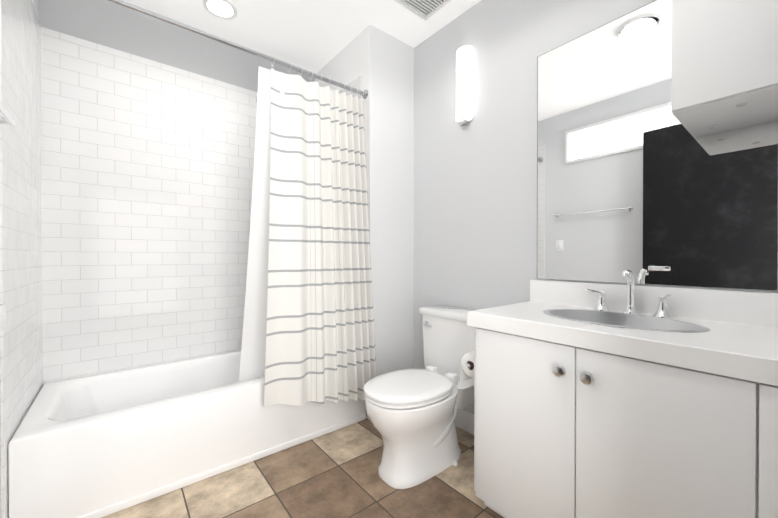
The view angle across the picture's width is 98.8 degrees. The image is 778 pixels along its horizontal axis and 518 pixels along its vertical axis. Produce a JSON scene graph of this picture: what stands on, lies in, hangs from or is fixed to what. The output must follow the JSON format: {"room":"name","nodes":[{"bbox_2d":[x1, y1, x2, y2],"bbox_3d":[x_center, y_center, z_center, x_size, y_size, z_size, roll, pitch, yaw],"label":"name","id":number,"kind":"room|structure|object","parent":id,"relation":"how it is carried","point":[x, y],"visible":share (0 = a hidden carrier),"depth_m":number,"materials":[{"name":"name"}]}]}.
{"room":"bathroom","nodes":[
{"label":"bathroom","id":0,"kind":"room"},
{"bbox_2d":[0,0,38,517],"bbox_3d":[-1.100,-0.232,0.701,0.160,2.650,2.750,0,0,-39],"label":"wall","id":1,"kind":"structure","parent":0,"point":[36,4],"depth_m":1.20,"materials":[{"name":"white paint"}]},
{"bbox_2d":[0,0,42,517],"bbox_3d":[-1.646,-0.086,1.509,0.008,2.350,0.792,0,0,-39],"label":"wall tile","id":2,"kind":"structure","parent":1,"relation":"attached to","point":[21,355],"depth_m":1.41,"materials":[{"name":"white tile"}]},
{"bbox_2d":[0,103,16,126],"bbox_3d":[-1.082,-0.458,0.856,0.063,0.044,0.714,0,0,-39],"label":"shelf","id":3,"kind":"object","parent":2,"relation":"attached to","point":[8,119],"visible":1,"depth_m":1.08,"materials":[{"name":"white metal"}]},
{"bbox_2d":[105,0,367,98],"bbox_3d":[-0.791,-1.113,1.750,1.630,0.060,0.060,0,0,-39],"label":"curtain rod","id":4,"kind":"object","parent":2,"relation":"attached to","point":[143,11],"visible":0.9,"depth_m":1.70,"materials":[{"name":"silver metal"}]},
{"bbox_2d":[239,58,376,406],"bbox_3d":[-0.461,-0.110,2.050,0.800,2.051,0.323,0,0,-39],"label":"shower curtain","id":5,"kind":"object","parent":4,"relation":"hanging from","point":[308,335],"visible":1,"depth_m":1.96,"materials":[{"name":"fabric"}]},
{"bbox_2d":[39,0,314,91],"bbox_3d":[-1.366,-0.241,2.332,1.800,2.650,0.120,0,0,-39],"label":"wall","id":6,"kind":"structure","parent":0,"point":[109,24],"depth_m":2.13,"materials":[{"name":"grey paint"}]},
{"bbox_2d":[41,27,257,384],"bbox_3d":[-1.264,-0.091,2.333,1.640,2.350,0.008,0,0,-39],"label":"wall tile","id":7,"kind":"structure","parent":6,"relation":"attached to","point":[147,174],"depth_m":2.08,"materials":[{"name":"white tile"}]},
{"bbox_2d":[123,0,480,73],"bbox_3d":[-0.299,-1.591,1.419,2.320,0.060,2.870,0,0,-39],"label":"ceiling","id":8,"kind":"structure","parent":0,"point":[316,36],"depth_m":2.21,"materials":[{"name":"white paint"}]},
{"bbox_2d":[202,0,237,19],"bbox_3d":[-1.051,-1.561,2.078,0.196,0.007,0.196,0,0,-39],"label":"recessed light","id":9,"kind":"object","parent":8,"relation":"in","point":[225,9],"visible":1,"depth_m":2.08,"materials":[{"name":"white"}]},
{"bbox_2d":[394,0,451,19],"bbox_3d":[0.217,-1.557,1.959,0.300,0.014,0.300,0,0,-39],"label":"ceiling vent","id":10,"kind":"object","parent":8,"relation":"in","point":[425,9],"visible":0.98,"depth_m":2.05,"materials":[{"name":"white metal"}]},
{"bbox_2d":[102,418,503,517],"bbox_3d":[-0.257,1.122,0.986,2.820,0.060,3.620,0,0,-39],"label":"floor","id":11,"kind":"structure","parent":0,"point":[333,474],"depth_m":1.57,"materials":[{"name":"beige tile"}]},
{"bbox_2d":[8,351,365,517],"bbox_3d":[-1.022,0.881,2.040,1.621,0.410,0.758,0,0,-39],"label":"bathtub","id":12,"kind":"object","parent":11,"relation":"on","point":[99,445],"visible":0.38,"depth_m":1.59,"materials":[{"name":"white ceramic"}]},
{"bbox_2d":[364,305,475,488],"bbox_3d":[0.213,0.698,1.815,0.773,0.779,0.522,0,0,-39],"label":"toilet","id":13,"kind":"object","parent":11,"relation":"on","point":[411,413],"visible":0.92,"depth_m":1.67,"materials":[{"name":"white ceramic"}]},
{"bbox_2d":[467,270,777,517],"bbox_3d":[0.820,0.567,1.246,0.571,1.046,0.899,0,0,-39],"label":"bathroom vanity","id":14,"kind":"object","parent":11,"relation":"on","point":[630,399],"visible":1,"depth_m":1.06,"materials":[{"name":"white laminate"}]},
{"bbox_2d":[460,351,473,381],"bbox_3d":[0.437,0.508,1.577,0.201,0.151,0.128,0,0,-39],"label":"toilet paper","id":15,"kind":"object","parent":14,"relation":"attached to","point":[467,366],"visible":0.29,"depth_m":1.55,"materials":[{"name":"white paper"}]},
{"bbox_2d":[467,280,777,385],"bbox_3d":[0.830,0.199,1.252,0.546,0.172,0.899,0,0,-39],"label":"countertop","id":16,"kind":"structure","parent":14,"relation":"on","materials":[{"name":"white stone"}]},
{"bbox_2d":[543,309,709,332],"bbox_3d":[0.845,0.290,1.250,0.326,0.138,0.516,0,0,-39],"label":"sink basin","id":17,"kind":"object","parent":16,"relation":"in","point":[660,322],"depth_m":1.29,"materials":[{"name":"ceramic"}]},
{"bbox_2d":[584,270,673,318],"bbox_3d":[0.969,0.134,1.349,0.123,0.182,0.291,0,0,-39],"label":"faucet","id":18,"kind":"object","parent":16,"relation":"on","point":[601,309],"depth_m":1.36,"materials":[{"name":"silver metal"}]},
{"bbox_2d":[315,24,413,420],"bbox_3d":[-0.260,-0.243,2.713,0.402,2.650,0.920,0,0,-39],"label":"wall","id":19,"kind":"structure","parent":0,"point":[392,161],"depth_m":2.35,"materials":[{"name":"white paint"}]},
{"bbox_2d":[338,75,360,98],"bbox_3d":[-0.409,-0.092,2.575,0.008,2.350,0.692,0,0,-39],"label":"wall tile","id":20,"kind":"structure","parent":19,"relation":"attached to","point":[356,83],"depth_m":2.35,"materials":[{"name":"white tile"}]},
{"bbox_2d":[414,0,777,413],"bbox_3d":[0.553,-0.240,2.117,0.128,2.650,2.870,0,0,-39],"label":"wall","id":21,"kind":"structure","parent":0,"point":[639,181],"depth_m":1.61,"materials":[{"name":"grey paint"}]},
{"bbox_2d":[454,46,472,124],"bbox_3d":[0.456,-1.077,2.074,0.084,0.455,0.116,0,0,-39],"label":"sconce","id":22,"kind":"object","parent":21,"relation":"attached to","point":[464,84],"visible":0.98,"depth_m":2.04,"materials":[{"name":"white glass"}]},
{"bbox_2d":[455,409,473,434],"bbox_3d":[0.471,1.023,2.126,0.014,0.125,0.925,0,0,-39],"label":"baseboard","id":23,"kind":"structure","parent":21,"relation":"attached to","point":[464,420],"depth_m":2.09,"materials":[{"name":"white"}]},
{"bbox_3d":[0.577,-0.230,0.377,2.040,2.650,0.135,0,0,-39],"label":"wall","id":24,"kind":"structure","parent":0,"visible":0},
{"bbox_2d":[671,0,777,137],"bbox_3d":[1.098,-0.982,1.050,0.360,1.054,0.258,0,0,-39],"label":"upper cabinet","id":25,"kind":"object","parent":24,"relation":"attached to","point":[724,65],"visible":1,"depth_m":0.97,"materials":[{"name":"white laminate"}]}
]}

